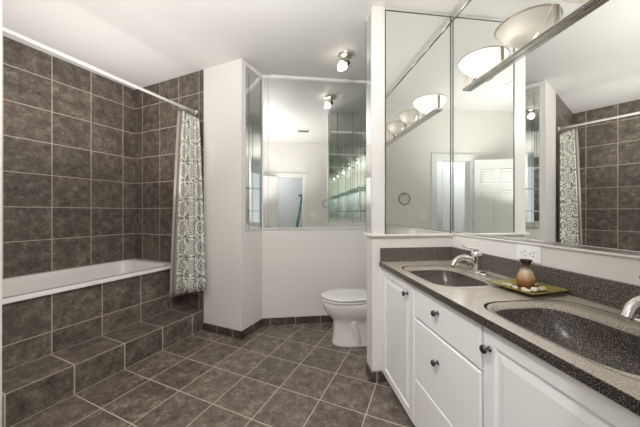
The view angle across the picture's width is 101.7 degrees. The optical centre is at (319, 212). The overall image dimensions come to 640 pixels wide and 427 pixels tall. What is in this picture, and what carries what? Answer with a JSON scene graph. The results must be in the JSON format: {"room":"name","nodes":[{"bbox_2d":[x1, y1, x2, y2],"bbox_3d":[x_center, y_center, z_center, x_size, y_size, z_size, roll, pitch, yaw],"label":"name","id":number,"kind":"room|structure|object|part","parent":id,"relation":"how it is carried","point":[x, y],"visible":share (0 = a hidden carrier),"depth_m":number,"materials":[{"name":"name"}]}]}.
{"room":"bathroom","nodes":[
{"label":"bathroom","id":0,"kind":"room"},
{"bbox_2d":[0,0,1,426],"bbox_3d":[-2.243,-0.132,1.524,1.440,2.663,0.100,0,0,24],"label":"wall","id":1,"kind":"structure","parent":0,"point":[0,0],"depth_m":1.28,"materials":[{"name":"white paint"}]},
{"bbox_2d":[2,35,134,278],"bbox_3d":[-2.544,-0.132,2.484,0.120,2.663,1.620,0,0,24],"label":"wall","id":2,"kind":"structure","parent":0,"point":[68,129],"depth_m":2.50,"materials":[{"name":"tile"}]},
{"bbox_2d":[135,69,203,321],"bbox_3d":[-1.618,-0.132,3.072,1.107,2.663,0.400,0,0,24],"label":"tiled wall","id":3,"kind":"structure","parent":0,"point":[155,117],"depth_m":2.94,"materials":[{"name":"tile"}]},
{"bbox_2d":[2,26,197,114],"bbox_3d":[-1.587,-1.054,2.067,0.056,0.091,1.418,0,0,25],"label":"shower curtain rod","id":4,"kind":"object","parent":3,"relation":"attached to","point":[7,30],"visible":0.98,"depth_m":1.86,"materials":[{"name":"white metal"}]},
{"bbox_2d":[169,104,205,297],"bbox_3d":[-1.304,-0.111,2.618,0.349,1.902,0.142,0,0,1],"label":"shower curtain","id":5,"kind":"object","parent":4,"relation":"hanging from","point":[187,269],"visible":1,"depth_m":2.59,"materials":[{"name":"beige fabric"}]},
{"bbox_2d":[12,322,414,426],"bbox_3d":[0.097,1.230,0.722,6.800,0.060,6.600,0,0,24],"label":"floor","id":6,"kind":"structure","parent":0,"point":[287,375],"depth_m":1.78,"materials":[{"name":"tile"}]},
{"bbox_2d":[2,269,202,426],"bbox_3d":[-1.633,0.886,2.086,0.335,0.628,1.416,0,0,24],"label":"tub surround","id":7,"kind":"object","parent":6,"relation":"on","point":[56,347],"visible":0.9,"depth_m":1.90,"materials":[{"name":"tile"}]},
{"bbox_2d":[2,258,170,304],"bbox_3d":[-2.115,0.750,2.297,0.813,0.410,1.412,0,0,24],"label":"bathtub","id":8,"kind":"object","parent":7,"relation":"on","point":[18,288],"visible":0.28,"depth_m":2.37,"materials":[{"name":"white ceramic"}]},
{"bbox_2d":[321,288,366,347],"bbox_3d":[0.451,0.812,2.451,0.884,0.775,0.460,0,0,-7],"label":"toilet","id":9,"kind":"object","parent":6,"relation":"on","point":[347,307],"visible":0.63,"depth_m":2.32,"materials":[{"name":"white ceramic"}]},
{"bbox_3d":[0.264,0.763,2.427,0.506,0.024,0.369,0,0,-7],"label":"lid","id":10,"kind":"part","parent":9,"relation":"part of","materials":[{"name":"white ceramic"}]},
{"bbox_3d":[0.263,0.789,2.427,0.496,0.020,0.363,0,0,-7],"label":"seat","id":11,"kind":"part","parent":9,"relation":"part of","materials":[{"name":"white ceramic"}]},
{"bbox_2d":[383,268,416,424],"bbox_3d":[0.721,0.790,1.653,0.566,0.820,0.472,0,0,-7],"label":"vanity cabinet","id":12,"kind":"object","parent":6,"relation":"on","point":[399,316],"visible":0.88,"depth_m":1.55,"materials":[{"name":"white wood"}]},
{"bbox_2d":[379,247,639,415],"bbox_3d":[0.798,0.315,1.077,0.556,0.126,1.632,0,0,-7],"label":"countertop","id":13,"kind":"structure","parent":12,"relation":"on","point":[608,295],"depth_m":1.02,"materials":[{"name":"stone"}]},
{"bbox_2d":[404,265,503,288],"bbox_3d":[0.736,0.414,1.464,0.414,0.132,0.516,0,0,-7],"label":"sink","id":14,"kind":"object","parent":13,"relation":"in","point":[447,276],"visible":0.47,"depth_m":1.59,"materials":[{"name":"stone"}]},
{"bbox_2d":[410,270,487,286],"bbox_3d":[0.693,0.421,1.443,0.300,0.118,0.392,0,0,-7],"label":"basin","id":15,"kind":"object","parent":14,"relation":"in","point":[443,278],"depth_m":1.58,"materials":[{"name":"stone"}]},
{"bbox_2d":[450,245,487,275],"bbox_3d":[0.856,0.267,1.476,0.190,0.161,0.146,0,0,-31],"label":"faucet","id":16,"kind":"object","parent":13,"relation":"on","point":[475,261],"visible":1,"depth_m":1.48,"materials":[{"name":"silver metal"}]},
{"bbox_3d":[0.827,0.284,1.493,0.170,0.086,0.037,0,0,-7],"label":"spout","id":17,"kind":"part","parent":16,"relation":"part of","materials":[{"name":"silver metal"}]},
{"bbox_3d":[0.864,0.209,1.498,0.108,0.044,0.032,0,0,-7],"label":"lever","id":18,"kind":"part","parent":16,"relation":"part of","materials":[{"name":"silver metal"}]},
{"bbox_3d":[0.901,0.342,1.502,0.052,0.011,0.156,0,0,-7],"label":"deck plate","id":19,"kind":"part","parent":16,"relation":"part of","materials":[{"name":"silver metal"}]},
{"bbox_2d":[487,278,569,294],"bbox_3d":[0.919,0.336,1.164,0.215,0.023,0.215,0,0,-16],"label":"tray","id":20,"kind":"object","parent":13,"relation":"on","point":[550,288],"visible":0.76,"depth_m":1.15,"materials":[{"name":"green ceramic"}]},
{"bbox_2d":[516,259,535,288],"bbox_3d":[0.933,0.277,1.181,0.072,0.124,0.072,0,0,-16],"label":"bud vase","id":21,"kind":"object","parent":20,"relation":"on","point":[525,277],"visible":0.96,"depth_m":1.16,"materials":[{"name":"ceramic"}]},
{"bbox_2d":[530,287,537,291],"bbox_3d":[0.912,0.328,1.110,0.028,0.020,0.028,0,0,17],"label":"pebble","id":22,"kind":"object","parent":20,"relation":"on","point":[533,289],"visible":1,"depth_m":1.10,"materials":[{"name":"beige stone"}]},
{"bbox_2d":[536,286,544,290],"bbox_3d":[0.943,0.327,1.117,0.031,0.022,0.023,0,0,37],"label":"pebble","id":23,"kind":"object","parent":20,"relation":"on","point":[540,288],"visible":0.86,"depth_m":1.11,"materials":[{"name":"beige stone"}]},
{"bbox_2d":[487,300,639,381],"bbox_3d":[0.823,0.414,0.774,0.414,0.132,0.516,0,0,-7],"label":"sink","id":24,"kind":"object","parent":13,"relation":"in","point":[611,342],"visible":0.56,"depth_m":0.88,"materials":[{"name":"stone"}]},
{"bbox_2d":[620,277,639,322],"bbox_3d":[0.987,0.267,0.745,0.190,0.161,0.146,0,0,-31],"label":"faucet","id":25,"kind":"object","parent":13,"relation":"on","point":[629,311],"visible":1,"depth_m":0.75,"materials":[{"name":"silver metal"}]},
{"bbox_3d":[0.958,0.284,0.763,0.170,0.086,0.037,0,0,-7],"label":"spout","id":26,"kind":"part","parent":25,"relation":"part of","materials":[{"name":"silver metal"}]},
{"bbox_3d":[1.032,0.342,0.772,0.052,0.011,0.156,0,0,-7],"label":"deck plate","id":27,"kind":"part","parent":25,"relation":"part of","materials":[{"name":"silver metal"}]},
{"bbox_2d":[415,287,483,426],"bbox_3d":[0.781,0.790,1.177,0.566,0.820,0.480,0,0,-7],"label":"drawers","id":28,"kind":"object","parent":6,"relation":"on","point":[449,361],"visible":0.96,"depth_m":1.11,"materials":[{"name":"white wood"}]},
{"bbox_3d":[0.513,0.673,1.165,0.030,0.029,0.029,0,0,-7],"label":"knob","id":29,"kind":"part","parent":28,"relation":"part of","materials":[{"name":"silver metal"}]},
{"bbox_3d":[0.513,0.451,1.165,0.030,0.029,0.029,0,0,-7],"label":"knob","id":30,"kind":"part","parent":28,"relation":"part of","materials":[{"name":"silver metal"}]},
{"bbox_3d":[0.540,1.006,1.147,0.019,0.262,0.474,0,0,-7],"label":"drawer","id":31,"kind":"part","parent":28,"relation":"part of","materials":[{"name":"white paint"}]},
{"bbox_3d":[0.540,0.470,1.147,0.019,0.162,0.474,0,0,-7],"label":"drawer","id":32,"kind":"part","parent":28,"relation":"part of","materials":[{"name":"white paint"}]},
{"bbox_2d":[479,327,639,426],"bbox_3d":[0.841,0.790,0.706,0.566,0.820,0.465,0,0,-7],"label":"vanity cabinet","id":33,"kind":"object","parent":6,"relation":"on","point":[521,389],"visible":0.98,"depth_m":0.71,"materials":[{"name":"white wood"}]},
{"bbox_3d":[0.550,0.455,0.868,0.030,0.029,0.029,0,0,-7],"label":"knob","id":34,"kind":"part","parent":33,"relation":"part of","materials":[{"name":"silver metal"}]},
{"bbox_2d":[2,0,462,89],"bbox_3d":[0.097,-1.503,0.722,6.800,0.080,6.600,0,0,24],"label":"ceiling","id":35,"kind":"structure","parent":0,"point":[142,43],"depth_m":2.13,"materials":[{"name":"grey paint"}]},
{"bbox_2d":[338,50,354,70],"bbox_3d":[0.244,-1.387,2.421,0.159,0.150,0.158,0,0,-7],"label":"ceiling spotlight","id":36,"kind":"object","parent":35,"relation":"attached to","point":[345,55],"visible":1,"depth_m":2.40,"materials":[{"name":"silver metal"}]},
{"bbox_3d":[0.211,-1.354,2.416,0.081,0.086,0.080,0,0,-41],"label":"lamp shade","id":37,"kind":"part","parent":36,"relation":"part of","materials":[{"name":"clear glass"}]},
{"bbox_2d":[204,58,261,330],"bbox_3d":[-0.887,-0.132,2.754,0.488,2.663,0.400,0,0,24],"label":"wall","id":38,"kind":"structure","parent":0,"point":[233,254],"depth_m":2.56,"materials":[{"name":"white paint"}]},
{"bbox_2d":[203,322,241,338],"bbox_3d":[-0.966,1.163,2.563,0.503,0.074,0.012,0,0,24],"label":"baseboard","id":39,"kind":"structure","parent":38,"relation":"attached to","point":[229,332],"depth_m":2.55,"materials":[{"name":"tile"}]},
{"bbox_2d":[241,319,262,339],"bbox_3d":[-0.677,1.163,2.610,0.012,0.074,0.328,0,0,24],"label":"baseboard","id":40,"kind":"structure","parent":38,"relation":"attached to","point":[258,324],"depth_m":2.59,"materials":[{"name":"tile"}]},
{"bbox_2d":[245,66,261,230],"bbox_3d":[-0.669,-0.618,2.632,0.010,1.600,0.254,0,0,24],"label":"wall mirror","id":41,"kind":"object","parent":38,"relation":"attached to","point":[253,82],"visible":1,"depth_m":2.63,"materials":[{"name":"silver metal"}]},
{"bbox_2d":[262,75,366,317],"bbox_3d":[-0.059,-0.132,2.901,1.808,2.663,0.120,0,0,-7],"label":"wall","id":42,"kind":"structure","parent":0,"point":[298,265],"depth_m":2.83,"materials":[{"name":"white paint"}]},
{"bbox_2d":[262,315,332,325],"bbox_3d":[0.117,1.163,2.857,1.470,0.074,0.012,0,0,-7],"label":"baseboard","id":43,"kind":"structure","parent":42,"relation":"attached to","point":[322,318],"depth_m":2.81,"materials":[{"name":"tile"}]},
{"bbox_2d":[263,227,365,228],"bbox_3d":[0.123,0.171,2.855,1.458,0.014,0.019,0,0,-7],"label":"trim","id":44,"kind":"structure","parent":42,"relation":"attached to","point":[310,227],"depth_m":2.84,"materials":[{"name":"white"}]},
{"bbox_2d":[263,77,365,227],"bbox_3d":[0.119,-0.634,2.860,1.452,1.595,0.008,0,0,-7],"label":"wall mirror","id":45,"kind":"object","parent":42,"relation":"attached to","point":[314,132],"visible":0.82,"depth_m":2.83,"materials":[{"name":"silver metal"}]},
{"bbox_2d":[270,74,365,83],"bbox_3d":[0.153,-1.448,2.857,1.378,0.030,0.023,0,0,-7],"label":"trim","id":46,"kind":"structure","parent":42,"relation":"attached to","point":[271,75],"depth_m":2.83,"materials":[{"name":"white wood"}]},
{"bbox_2d":[367,7,451,379],"bbox_3d":[0.664,-0.132,1.949,0.610,2.663,0.125,0,0,-7],"label":"wall","id":47,"kind":"structure","parent":0,"point":[374,271],"depth_m":1.86,"materials":[{"name":"white paint"}]},
{"bbox_2d":[366,12,371,233],"bbox_3d":[0.358,-0.640,1.917,0.007,1.586,0.114,0,0,-7],"label":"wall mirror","id":48,"kind":"object","parent":47,"relation":"attached to","point":[369,20],"visible":1,"depth_m":1.89,"materials":[{"name":"silver metal"}]},
{"bbox_2d":[365,361,385,382],"bbox_3d":[0.407,1.163,1.910,0.114,0.074,0.137,0,0,-7],"label":"baseboard","id":49,"kind":"structure","parent":47,"relation":"attached to","point":[374,376],"depth_m":1.84,"materials":[{"name":"tile"}]},
{"bbox_2d":[372,5,384,233],"bbox_3d":[0.414,-0.655,1.851,0.093,1.616,0.007,0,0,-7],"label":"trim","id":50,"kind":"structure","parent":47,"relation":"attached to","point":[378,12],"depth_m":1.85,"materials":[{"name":"white"}]},
{"bbox_2d":[364,233,452,236],"bbox_3d":[0.653,0.163,1.942,0.630,0.018,0.161,0,0,-7],"label":"trim","id":51,"kind":"structure","parent":47,"relation":"attached to","point":[366,234],"depth_m":1.86,"materials":[{"name":"white wood"}]},
{"bbox_2d":[385,8,451,233],"bbox_3d":[0.715,-0.651,1.888,0.511,1.608,0.010,0,0,-7],"label":"wall mirror","id":52,"kind":"object","parent":47,"relation":"attached to","point":[418,44],"visible":1,"depth_m":1.89,"materials":[{"name":"silver metal"}]},
{"bbox_2d":[452,231,639,285],"bbox_3d":[1.072,-0.132,1.635,0.121,2.663,2.916,0,0,-7],"label":"wall","id":53,"kind":"structure","parent":0,"point":[617,268],"depth_m":1.11,"materials":[{"name":"white paint"}]},
{"bbox_2d":[517,243,540,263],"bbox_3d":[1.047,0.205,1.311,0.010,0.083,0.132,0,0,-7],"label":"wall outlet","id":54,"kind":"object","parent":53,"relation":"attached to","point":[524,251],"visible":0.99,"depth_m":1.30,"materials":[{"name":"white plastic"}]},
{"bbox_2d":[520,249,526,256],"bbox_3d":[1.042,0.207,1.334,0.005,0.038,0.038,0,0,-7],"label":"socket","id":55,"kind":"object","parent":54,"relation":"attached to","point":[523,252],"depth_m":1.33,"materials":[{"name":"white plastic"}]},
{"bbox_2d":[528,250,535,258],"bbox_3d":[1.048,0.207,1.288,0.005,0.038,0.038,0,0,-7],"label":"socket","id":56,"kind":"object","parent":54,"relation":"attached to","point":[531,253],"depth_m":1.29,"materials":[{"name":"white plastic"}]},
{"bbox_2d":[451,0,639,255],"bbox_3d":[1.070,-0.656,1.114,0.014,1.612,1.622,0,0,-7],"label":"wall mirror","id":57,"kind":"object","parent":53,"relation":"attached to","point":[546,147],"visible":1,"depth_m":1.18,"materials":[{"name":"silver metal"}]},
{"bbox_2d":[457,0,600,90],"bbox_3d":[0.997,-0.888,1.145,0.139,0.144,1.222,0,0,-7],"label":"vanity light","id":58,"kind":"object","parent":57,"relation":"attached to","point":[519,30],"visible":1,"depth_m":1.29,"materials":[{"name":"white glass"}]},
{"bbox_3d":[0.939,-0.897,1.608,0.133,0.098,0.264,0,0,-7],"label":"lamp shade","id":59,"kind":"part","parent":58,"relation":"part of","materials":[{"name":"white glass"}]},
{"bbox_3d":[0.977,-0.897,1.310,0.133,0.098,0.264,0,0,-7],"label":"lamp shade","id":60,"kind":"part","parent":58,"relation":"part of","materials":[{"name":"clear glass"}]},
{"bbox_3d":[1.014,-0.897,1.013,0.133,0.098,0.264,0,0,-7],"label":"lamp shade","id":61,"kind":"part","parent":58,"relation":"part of","materials":[{"name":"white glass"}]},
{"bbox_2d":[451,247,639,314],"bbox_3d":[1.065,0.301,1.111,0.018,0.098,1.632,0,0,-7],"label":"backsplash","id":62,"kind":"structure","parent":53,"relation":"attached to","point":[612,293],"depth_m":1.09,"materials":[{"name":"stone"}]},
{"bbox_2d":[453,233,639,258],"bbox_3d":[1.073,0.155,1.099,0.013,0.010,1.612,0,0,-7],"label":"trim","id":63,"kind":"structure","parent":53,"relation":"attached to","point":[529,243],"depth_m":1.14,"materials":[{"name":"white wood"}]}
]}

